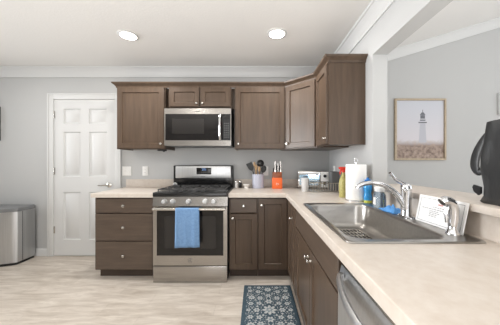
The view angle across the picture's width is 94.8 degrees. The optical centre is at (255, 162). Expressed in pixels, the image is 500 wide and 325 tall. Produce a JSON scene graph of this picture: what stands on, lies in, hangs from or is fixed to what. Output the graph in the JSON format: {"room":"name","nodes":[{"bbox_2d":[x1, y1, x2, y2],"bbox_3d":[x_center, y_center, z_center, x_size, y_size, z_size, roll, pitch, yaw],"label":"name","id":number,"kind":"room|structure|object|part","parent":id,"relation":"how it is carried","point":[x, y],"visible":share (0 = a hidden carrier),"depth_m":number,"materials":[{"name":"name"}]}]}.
{"room":"kitchen","nodes":[
{"label":"kitchen","id":0,"kind":"room"},
{"bbox_2d":[0,256,303,324],"bbox_3d":[0.300,1.260,-0.100,9.600,0.100,6.400,0,0,0],"label":"floor","id":1,"kind":"structure","parent":0,"point":[38,290],"depth_m":2.08,"materials":[{"name":"wood"}]},
{"bbox_2d":[0,204,35,266],"bbox_3d":[-3.090,0.870,2.784,0.518,0.679,0.339,0,0,0],"label":"trash can","id":2,"kind":"object","parent":1,"relation":"on","point":[17,221],"visible":1,"depth_m":2.74,"materials":[{"name":"silver metal"}]},
{"bbox_3d":[-3.090,0.554,2.803,0.518,0.048,0.303,0,0,0],"label":"lid","id":3,"kind":"part","parent":2,"relation":"part of","materials":[{"name":"grey plastic"}]},
{"bbox_2d":[95,198,152,275],"bbox_3d":[-1.362,0.782,2.670,0.612,0.854,0.658,0,0,0],"label":"base cabinet","id":4,"kind":"object","parent":1,"relation":"on","point":[123,226],"visible":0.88,"depth_m":2.37,"materials":[{"name":"brown wood"}]},
{"bbox_3d":[-1.362,0.955,2.380,0.596,0.287,0.020,0,0,0],"label":"drawer","id":5,"kind":"part","parent":4,"relation":"part of","materials":[{"name":"brown wood"}]},
{"bbox_3d":[-1.362,0.663,2.380,0.596,0.279,0.020,0,0,0],"label":"drawer","id":6,"kind":"part","parent":4,"relation":"part of","materials":[{"name":"brown wood"}]},
{"bbox_3d":[-1.362,0.442,2.380,0.596,0.148,0.020,0,0,0],"label":"drawer","id":7,"kind":"part","parent":4,"relation":"part of","materials":[{"name":"brown wood"}]},
{"bbox_2d":[91,179,173,197],"bbox_3d":[-1.367,0.281,2.672,0.637,0.143,0.654,0,0,0],"label":"countertop","id":8,"kind":"structure","parent":4,"relation":"on","point":[135,188],"depth_m":2.69,"materials":[{"name":"beige laminate"}]},
{"bbox_2d":[152,165,233,281],"bbox_3d":[-0.665,0.620,2.622,0.756,1.180,0.733,0,0,0],"label":"gas range","id":9,"kind":"object","parent":1,"relation":"on","point":[207,188],"visible":0.99,"depth_m":2.32,"materials":[{"name":"silver metal"}]},
{"bbox_2d":[175,208,199,247],"bbox_3d":[-0.672,0.636,2.263,0.242,0.389,0.046,0,0,0],"label":"dish towel","id":10,"kind":"object","parent":9,"relation":"hanging from","point":[187,220],"visible":1,"depth_m":2.25,"materials":[{"name":"blue fabric"}]},
{"bbox_3d":[-0.665,0.458,2.288,0.716,0.026,0.065,0,0,0],"label":"door handle","id":11,"kind":"part","parent":9,"relation":"part of","materials":[{"name":"silver metal"}]},
{"bbox_3d":[-0.665,0.705,2.337,0.672,0.459,0.026,0,0,0],"label":"door glass","id":12,"kind":"part","parent":9,"relation":"part of","materials":[{"name":"black glass"}]},
{"bbox_3d":[-0.665,0.388,2.335,0.756,0.092,0.038,0,0,0],"label":"control panel","id":13,"kind":"part","parent":9,"relation":"part of","materials":[{"name":"silver metal"}]},
{"bbox_3d":[-0.665,1.123,2.337,0.748,0.162,0.034,0,0,0],"label":"storage drawer","id":14,"kind":"part","parent":9,"relation":"part of","materials":[{"name":"silver metal"}]},
{"bbox_3d":[-0.665,0.737,2.337,0.748,0.594,0.034,0,0,0],"label":"oven door","id":15,"kind":"part","parent":9,"relation":"part of","materials":[{"name":"silver metal"}]},
{"bbox_2d":[153,185,232,196],"bbox_3d":[-0.665,0.305,2.606,0.756,0.073,0.584,0,0,0],"label":"cooktop","id":16,"kind":"object","parent":9,"relation":"in","point":[176,190],"depth_m":2.37,"materials":[{"name":"black metal"}]},
{"bbox_3d":[-0.665,0.115,2.897,0.696,0.150,0.006,0,0,0],"label":"steel panel","id":17,"kind":"part","parent":9,"relation":"part of","materials":[{"name":"silver metal"}]},
{"bbox_2d":[229,198,257,275],"bbox_3d":[-0.130,0.782,2.670,0.297,0.854,0.658,0,0,0],"label":"base cabinet","id":18,"kind":"object","parent":1,"relation":"on","point":[243,212],"visible":0.98,"depth_m":2.37,"materials":[{"name":"brown wood"}]},
{"bbox_3d":[-0.130,0.442,2.380,0.281,0.148,0.020,0,0,0],"label":"drawer","id":19,"kind":"part","parent":18,"relation":"part of","materials":[{"name":"brown wood"}]},
{"bbox_3d":[-0.130,0.811,2.380,0.281,0.574,0.020,0,0,0],"label":"door","id":20,"kind":"part","parent":18,"relation":"part of","materials":[{"name":"brown wood"}]},
{"bbox_2d":[240,285,300,324],"bbox_3d":[0.111,1.205,1.883,0.454,0.009,0.765,0,0,0],"label":"kitchen rug","id":21,"kind":"object","parent":1,"relation":"on","point":[262,304],"visible":1,"depth_m":1.93,"materials":[{"name":"blue fabric"}]},
{"bbox_2d":[258,198,291,281],"bbox_3d":[0.487,0.782,2.552,0.934,0.854,0.894,0,0,0],"label":"base cabinet","id":22,"kind":"object","parent":1,"relation":"on","point":[274,224],"visible":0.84,"depth_m":2.38,"materials":[{"name":"brown wood"}]},
{"bbox_3d":[0.174,0.733,2.380,0.292,0.730,0.020,0,0,0],"label":"door","id":23,"kind":"part","parent":22,"relation":"part of","materials":[{"name":"brown wood"}]},
{"bbox_3d":[0.335,0.733,2.240,0.020,0.730,0.252,0,0,0],"label":"door","id":24,"kind":"part","parent":22,"relation":"part of","materials":[{"name":"brown wood"}]},
{"bbox_2d":[228,179,499,324],"bbox_3d":[0.337,0.280,1.635,1.235,0.147,2.729,0,0,0],"label":"countertop","id":25,"kind":"structure","parent":22,"relation":"on","point":[413,284],"depth_m":0.68,"materials":[{"name":"beige laminate"}]},
{"bbox_2d":[252,174,263,188],"bbox_3d":[0.026,0.222,2.850,0.144,0.174,0.144,0,0,0],"label":"utensil crock","id":26,"kind":"object","parent":25,"relation":"on","point":[257,179],"visible":0.95,"depth_m":2.79,"materials":[{"name":"ceramic"}]},
{"bbox_2d":[246,162,253,173],"bbox_3d":[-0.038,0.140,2.876,0.177,0.317,0.012,0,0,0],"label":"spatula","id":27,"kind":"object","parent":26,"relation":"in","point":[250,166],"visible":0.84,"depth_m":2.87,"materials":[{"name":"black plastic"}]},
{"bbox_2d":[257,160,263,167],"bbox_3d":[0.054,0.128,2.846,0.092,0.337,0.044,0,0,0],"label":"ladle","id":28,"kind":"object","parent":26,"relation":"in","point":[260,163],"visible":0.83,"depth_m":2.83,"materials":[{"name":"black plastic"}]},
{"bbox_2d":[261,166,265,173],"bbox_3d":[0.074,0.164,2.818,0.107,0.267,0.016,0,0,0],"label":"serving spoon","id":29,"kind":"object","parent":26,"relation":"in","point":[263,168],"visible":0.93,"depth_m":2.81,"materials":[{"name":"black plastic"}]},
{"bbox_2d":[272,172,281,188],"bbox_3d":[0.256,0.209,2.798,0.120,0.200,0.084,0,0,0],"label":"knife block","id":30,"kind":"object","parent":25,"relation":"on","point":[276,176],"visible":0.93,"depth_m":2.76,"materials":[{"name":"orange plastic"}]},
{"bbox_2d":[301,178,308,191],"bbox_3d":[0.535,0.236,2.505,0.088,0.146,0.088,0,0,0],"label":"tumbler","id":31,"kind":"object","parent":25,"relation":"on","point":[304,181],"visible":1,"depth_m":2.47,"materials":[{"name":"white"}]},
{"bbox_2d":[298,171,328,188],"bbox_3d":[0.701,0.203,2.827,0.365,0.212,0.216,0,0,12],"label":"toaster oven","id":32,"kind":"object","parent":25,"relation":"on","point":[314,176],"visible":0.8,"depth_m":2.74,"materials":[{"name":"silver metal"}]},
{"bbox_3d":[0.639,0.196,2.762,0.260,0.182,0.012,0,0,12],"label":"door","id":33,"kind":"part","parent":32,"relation":"part of","materials":[{"name":"clear glass"}]},
{"bbox_3d":[0.639,0.203,2.756,0.230,0.120,0.001,0,0,12],"label":"door glass","id":34,"kind":"part","parent":32,"relation":"part of","materials":[{"name":"glass"}]},
{"bbox_3d":[0.814,0.196,2.726,0.090,0.182,0.010,0,0,12],"label":"control panel","id":35,"kind":"part","parent":32,"relation":"part of","materials":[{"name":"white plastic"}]},
{"bbox_2d":[309,182,338,191],"bbox_3d":[0.752,0.259,2.522,0.335,0.099,0.175,0,0,0],"label":"dish rack","id":36,"kind":"object","parent":25,"relation":"on","point":[310,183],"visible":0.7,"depth_m":2.44,"materials":[{"name":"silver metal"}]},
{"bbox_2d":[329,171,339,189],"bbox_3d":[0.860,0.194,2.527,0.096,0.200,0.111,0,0,0],"label":"utensil caddy","id":37,"kind":"object","parent":36,"relation":"in","point":[334,176],"visible":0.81,"depth_m":2.47,"materials":[{"name":"grey plastic"}]},
{"bbox_2d":[338,167,345,197],"bbox_3d":[0.790,0.172,2.085,0.080,0.275,0.076,0,0,0],"label":"spray bottle","id":38,"kind":"object","parent":25,"relation":"on","point":[342,181],"visible":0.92,"depth_m":2.06,"materials":[{"name":"yellow plastic"}]},
{"bbox_2d":[345,158,363,201],"bbox_3d":[0.825,0.135,1.900,0.164,0.349,0.164,0,0,0],"label":"paper towel holder","id":39,"kind":"object","parent":25,"relation":"on","point":[355,158],"visible":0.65,"depth_m":1.86,"materials":[{"name":"silver metal"}]},
{"bbox_2d":[346,164,365,200],"bbox_3d":[0.825,0.155,1.900,0.158,0.287,0.158,0,0,0],"label":"paper towel roll","id":40,"kind":"object","parent":39,"relation":"on","point":[355,173],"visible":0.95,"depth_m":1.83,"materials":[{"name":"white paper"}]},
{"bbox_2d":[363,178,371,202],"bbox_3d":[0.869,0.211,1.787,0.064,0.196,0.061,0,0,0],"label":"dish soap bottle","id":41,"kind":"object","parent":25,"relation":"on","point":[367,189],"visible":0.82,"depth_m":1.76,"materials":[{"name":"blue plastic"}]},
{"bbox_2d":[303,203,485,243],"bbox_3d":[0.625,0.389,1.315,0.550,0.171,0.870,0,0,0],"label":"sink","id":42,"kind":"object","parent":25,"relation":"in","point":[384,227],"visible":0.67,"depth_m":1.35,"materials":[{"name":"silver metal"}]},
{"bbox_2d":[339,229,372,238],"bbox_3d":[0.610,0.463,1.430,0.210,0.010,0.340,0,0,0],"label":"grid","id":43,"kind":"object","parent":42,"relation":"on","point":[356,233],"visible":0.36,"depth_m":1.50,"materials":[{"name":"silver plastic"}]},
{"bbox_2d":[373,186,385,207],"bbox_3d":[0.845,0.233,1.575,0.069,0.142,0.076,0,0,0],"label":"hand soap bottle","id":44,"kind":"object","parent":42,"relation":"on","point":[379,197],"visible":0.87,"depth_m":1.54,"materials":[{"name":"grey plastic"}]},
{"bbox_2d":[355,172,415,218],"bbox_3d":[0.724,0.177,1.300,0.308,0.254,0.120,0,0,0],"label":"kitchen faucet","id":45,"kind":"object","parent":42,"relation":"on","point":[404,197],"visible":0.98,"depth_m":1.29,"materials":[{"name":"silver metal"}]},
{"bbox_3d":[0.712,0.176,1.310,0.283,0.152,0.033,0,0,5],"label":"spout","id":46,"kind":"part","parent":45,"relation":"part of","materials":[{"name":"silver metal"}]},
{"bbox_3d":[0.812,0.102,1.300,0.133,0.104,0.060,0,0,0],"label":"lever handle","id":47,"kind":"part","parent":45,"relation":"part of","materials":[{"name":"silver metal"}]},
{"bbox_3d":[0.848,0.298,1.300,0.060,0.012,0.120,0,0,0],"label":"plate","id":48,"kind":"part","parent":45,"relation":"part of","materials":[{"name":"silver metal"}]},
{"bbox_2d":[378,204,399,213],"bbox_3d":[0.850,0.282,1.432,0.102,0.041,0.189,0,0,0],"label":"cleaning cloth","id":49,"kind":"object","parent":42,"relation":"on","point":[392,209],"visible":0.84,"depth_m":1.41,"materials":[{"name":"blue fabric"}]},
{"bbox_2d":[415,194,469,234],"bbox_3d":[0.875,0.236,1.099,0.031,0.136,0.275,0,0,-2],"label":"card","id":50,"kind":"object","parent":42,"relation":"on","point":[430,211],"visible":0.81,"depth_m":1.12,"materials":[{"name":"white paper"}]},
{"bbox_2d":[438,196,460,235],"bbox_3d":[0.827,0.223,0.985,0.083,0.161,0.054,0,0,0],"label":"sprayer","id":51,"kind":"object","parent":42,"relation":"on","point":[452,209],"visible":1,"depth_m":0.97,"materials":[{"name":"silver metal"}]},
{"bbox_2d":[289,205,295,295],"bbox_3d":[0.625,0.782,1.996,0.658,0.854,0.216,0,0,0],"label":"base cabinet","id":52,"kind":"object","parent":1,"relation":"on","point":[293,218],"visible":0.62,"depth_m":1.96,"materials":[{"name":"brown wood"}]},
{"bbox_3d":[0.335,0.733,1.996,0.020,0.730,0.204,0,0,0],"label":"door","id":53,"kind":"part","parent":52,"relation":"part of","materials":[{"name":"brown wood"}]},
{"bbox_2d":[296,210,341,324],"bbox_3d":[0.625,0.782,1.399,0.658,0.854,0.977,0,0,0],"label":"base cabinet","id":54,"kind":"object","parent":1,"relation":"on","point":[318,267],"visible":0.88,"depth_m":1.30,"materials":[{"name":"brown wood"}]},
{"bbox_3d":[0.335,0.811,1.640,0.020,0.574,0.478,0,0,0],"label":"door","id":55,"kind":"part","parent":54,"relation":"part of","materials":[{"name":"brown wood"}]},
{"bbox_3d":[0.335,0.811,1.157,0.020,0.574,0.478,0,0,0],"label":"door","id":56,"kind":"part","parent":54,"relation":"part of","materials":[{"name":"brown wood"}]},
{"bbox_2d":[336,262,395,324],"bbox_3d":[0.605,0.784,0.605,0.698,0.850,0.596,0,0,0],"label":"dishwasher","id":57,"kind":"object","parent":1,"relation":"on","point":[356,306],"visible":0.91,"depth_m":0.71,"materials":[{"name":"silver metal"}]},
{"bbox_3d":[0.291,0.425,0.607,0.072,0.030,0.526,0,0,0],"label":"handle","id":58,"kind":"part","parent":57,"relation":"part of","materials":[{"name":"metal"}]},
{"bbox_2d":[0,0,370,65],"bbox_3d":[-1.772,-1.270,-0.100,5.455,0.080,6.400,0,0,0],"label":"ceiling","id":59,"kind":"structure","parent":0,"point":[32,32],"depth_m":2.13,"materials":[{"name":"white paint"}]},
{"bbox_2d":[117,30,138,40],"bbox_3d":[-1.230,-1.225,2.215,0.190,0.009,0.190,0,0,0],"label":"recessed light","id":60,"kind":"object","parent":59,"relation":"in","point":[125,34],"visible":1,"depth_m":2.20,"materials":[{"name":"white paint"}]},
{"bbox_2d":[267,28,286,38],"bbox_3d":[0.200,-1.225,2.185,0.190,0.009,0.190,0,0,0],"label":"recessed light","id":61,"kind":"object","parent":59,"relation":"in","point":[275,33],"visible":1,"depth_m":2.17,"materials":[{"name":"white paint"}]},
{"bbox_2d":[0,28,499,255],"bbox_3d":[0.300,-0.690,3.050,9.600,3.800,0.100,0,0,0],"label":"wall","id":62,"kind":"structure","parent":0,"point":[465,72],"depth_m":3.00,"materials":[{"name":"grey paint"}]},
{"bbox_2d":[0,107,0,140],"bbox_3d":[-3.545,-0.512,2.985,0.431,0.445,0.030,0,0,0],"label":"picture frame","id":63,"kind":"object","parent":62,"relation":"attached to","point":[0,107],"visible":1,"depth_m":3.00,"materials":[{"name":"grey"}]},
{"bbox_2d":[34,248,46,255],"bbox_3d":[-3.550,1.162,2.993,1.699,0.094,0.014,0,0,0],"label":"baseboard","id":64,"kind":"structure","parent":62,"relation":"attached to","point":[38,251],"depth_m":2.98,"materials":[{"name":"white paint"}]},
{"bbox_2d":[53,100,114,254],"bbox_3d":[-2.227,0.189,2.961,0.790,2.018,0.077,0,0,0],"label":"door","id":65,"kind":"structure","parent":62,"relation":"in","point":[84,130],"depth_m":2.98,"materials":[{"name":"white paint"}]},
{"bbox_2d":[47,93,121,256],"bbox_3d":[-2.224,0.154,2.984,0.949,2.112,0.032,0,0,0],"label":"trim","id":66,"kind":"structure","parent":62,"relation":"attached to","point":[51,97],"depth_m":2.97,"materials":[{"name":"white paint"}]},
{"bbox_2d":[122,166,130,175],"bbox_3d":[-1.683,0.104,2.994,0.118,0.120,0.012,0,0,0],"label":"light switch","id":67,"kind":"object","parent":62,"relation":"attached to","point":[126,170],"visible":1,"depth_m":2.99,"materials":[{"name":"white plastic"}]},
{"bbox_2d":[142,166,147,175],"bbox_3d":[-1.443,0.104,2.995,0.072,0.120,0.008,0,0,0],"label":"wall outlet","id":68,"kind":"object","parent":62,"relation":"attached to","point":[144,168],"visible":1,"depth_m":2.99,"materials":[{"name":"white plastic"}]},
{"bbox_2d":[117,87,174,150],"bbox_3d":[-1.335,-0.523,2.813,0.562,0.724,0.372,0,0,0],"label":"upper cabinet","id":69,"kind":"object","parent":62,"relation":"attached to","point":[140,110],"visible":0.98,"depth_m":2.67,"materials":[{"name":"brown wood"}]},
{"bbox_2d":[111,54,367,87],"bbox_3d":[-0.331,-0.902,2.554,2.803,0.058,0.614,0,0,17],"label":"crown molding","id":70,"kind":"structure","parent":69,"relation":"attached to","point":[327,58],"depth_m":2.63,"materials":[{"name":"brown wood"}]},
{"bbox_2d":[0,0,394,77],"bbox_3d":[-1.723,-1.172,-0.100,5.354,0.114,6.200,0,0,0],"label":"trim","id":71,"kind":"structure","parent":62,"relation":"attached to","point":[375,9],"depth_m":2.95,"materials":[{"name":"white paint"}]},
{"bbox_2d":[168,87,234,113],"bbox_3d":[-0.650,-0.763,2.813,0.799,0.243,0.372,0,0,0],"label":"upper cabinet","id":72,"kind":"object","parent":62,"relation":"attached to","point":[178,97],"visible":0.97,"depth_m":2.66,"materials":[{"name":"brown wood"}]},
{"bbox_3d":[-0.830,-0.762,2.664,0.341,0.221,0.020,0,0,0],"label":"door","id":73,"kind":"part","parent":72,"relation":"part of","materials":[{"name":"brown wood"}]},
{"bbox_2d":[164,108,233,147],"bbox_3d":[-0.662,-0.407,2.776,0.758,0.425,0.445,0,0,0],"label":"microwave","id":74,"kind":"object","parent":72,"relation":"attached to","point":[183,127],"visible":1,"depth_m":2.61,"materials":[{"name":"silver metal"}]},
{"bbox_3d":[-0.703,-0.407,2.626,0.651,0.298,0.026,0,0,0],"label":"door glass","id":75,"kind":"part","parent":74,"relation":"part of","materials":[{"name":"black glass"}]},
{"bbox_3d":[-0.406,-0.407,2.583,0.030,0.294,0.060,0,0,0],"label":"door handle","id":76,"kind":"part","parent":74,"relation":"part of","materials":[{"name":"silver metal"}]},
{"bbox_3d":[-0.333,-0.407,2.626,0.085,0.298,0.026,0,0,0],"label":"control panel","id":77,"kind":"part","parent":74,"relation":"part of","materials":[{"name":"black plastic"}]},
{"bbox_3d":[-0.470,-0.762,2.664,0.341,0.221,0.020,0,0,0],"label":"door","id":78,"kind":"part","parent":72,"relation":"part of","materials":[{"name":"brown wood"}]},
{"bbox_2d":[235,87,284,150],"bbox_3d":[0.045,-0.523,2.813,0.588,0.724,0.372,0,0,0],"label":"upper cabinet","id":79,"kind":"object","parent":62,"relation":"attached to","point":[259,111],"visible":1,"depth_m":2.67,"materials":[{"name":"brown wood"}]},
{"bbox_2d":[263,166,267,175],"bbox_3d":[0.125,0.104,2.995,0.072,0.120,0.008,0,0,0],"label":"wall outlet","id":80,"kind":"object","parent":62,"relation":"attached to","point":[265,173],"visible":0.62,"depth_m":2.99,"materials":[{"name":"white plastic"}]},
{"bbox_2d":[282,79,347,150],"bbox_3d":[0.644,-0.523,2.693,0.619,0.724,0.611,0,0,0],"label":"upper cabinet","id":81,"kind":"object","parent":62,"relation":"attached to","point":[300,99],"visible":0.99,"depth_m":2.52,"materials":[{"name":"brown wood"}]},
{"bbox_3d":[0.481,-0.522,2.524,0.375,0.702,0.020,0,0,44],"label":"door","id":82,"kind":"part","parent":81,"relation":"part of","materials":[{"name":"brown wood"}]},
{"bbox_2d":[394,98,446,159],"bbox_3d":[2.130,-0.436,2.985,0.665,0.798,0.030,0,0,0],"label":"picture","id":83,"kind":"object","parent":62,"relation":"attached to","point":[420,124],"visible":1,"depth_m":2.99,"materials":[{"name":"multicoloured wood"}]},
{"bbox_2d":[387,17,499,60],"bbox_3d":[3.038,-1.780,2.958,3.923,1.291,0.084,0,0,0],"label":"trim","id":84,"kind":"structure","parent":62,"relation":"attached to","point":[492,24],"depth_m":2.96,"materials":[{"name":"white paint"}]},
{"bbox_2d":[497,93,499,114],"bbox_3d":[3.348,-0.767,2.985,0.405,0.275,0.030,0,0,0],"label":"picture frame","id":85,"kind":"object","parent":62,"relation":"attached to","point":[498,94],"visible":1,"depth_m":2.98,"materials":[{"name":"white paint"}]},
{"bbox_2d":[329,0,452,183],"bbox_3d":[1.016,-0.050,-0.100,0.121,2.520,6.200,0,0,0],"label":"wall","id":86,"kind":"structure","parent":0,"point":[402,18],"depth_m":1.88,"materials":[{"name":"grey paint"}]},
{"bbox_2d":[316,63,364,146],"bbox_3d":[0.770,-0.523,2.196,0.368,0.724,0.382,0,0,0],"label":"upper cabinet","id":87,"kind":"object","parent":86,"relation":"attached to","point":[340,87],"visible":1,"depth_m":2.00,"materials":[{"name":"brown wood"}]},
{"bbox_3d":[0.625,-0.522,2.196,0.020,0.702,0.358,0,0,0],"label":"door","id":88,"kind":"part","parent":87,"relation":"part of","materials":[{"name":"brown wood"}]},
{"bbox_2d":[372,184,499,217],"bbox_3d":[1.058,0.186,0.641,0.315,0.034,2.482,0,0,0],"label":"bar ledge","id":89,"kind":"object","parent":86,"relation":"on","point":[476,205],"visible":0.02,"depth_m":1.20,"materials":[{"name":"beige laminate"}]},
{"bbox_2d":[470,119,499,205],"bbox_3d":[1.050,-0.004,0.807,0.231,0.345,0.462,0,0,0],"label":"kettle","id":90,"kind":"object","parent":89,"relation":"on","point":[487,147],"visible":1,"depth_m":0.94,"materials":[{"name":"black plastic"}]},
{"bbox_2d":[396,0,499,47],"bbox_3d":[3.088,-1.894,-0.100,4.024,1.287,6.400,0,0,0],"label":"ceiling","id":91,"kind":"structure","parent":0,"point":[458,14],"depth_m":2.55,"materials":[{"name":"white paint"}]}
]}

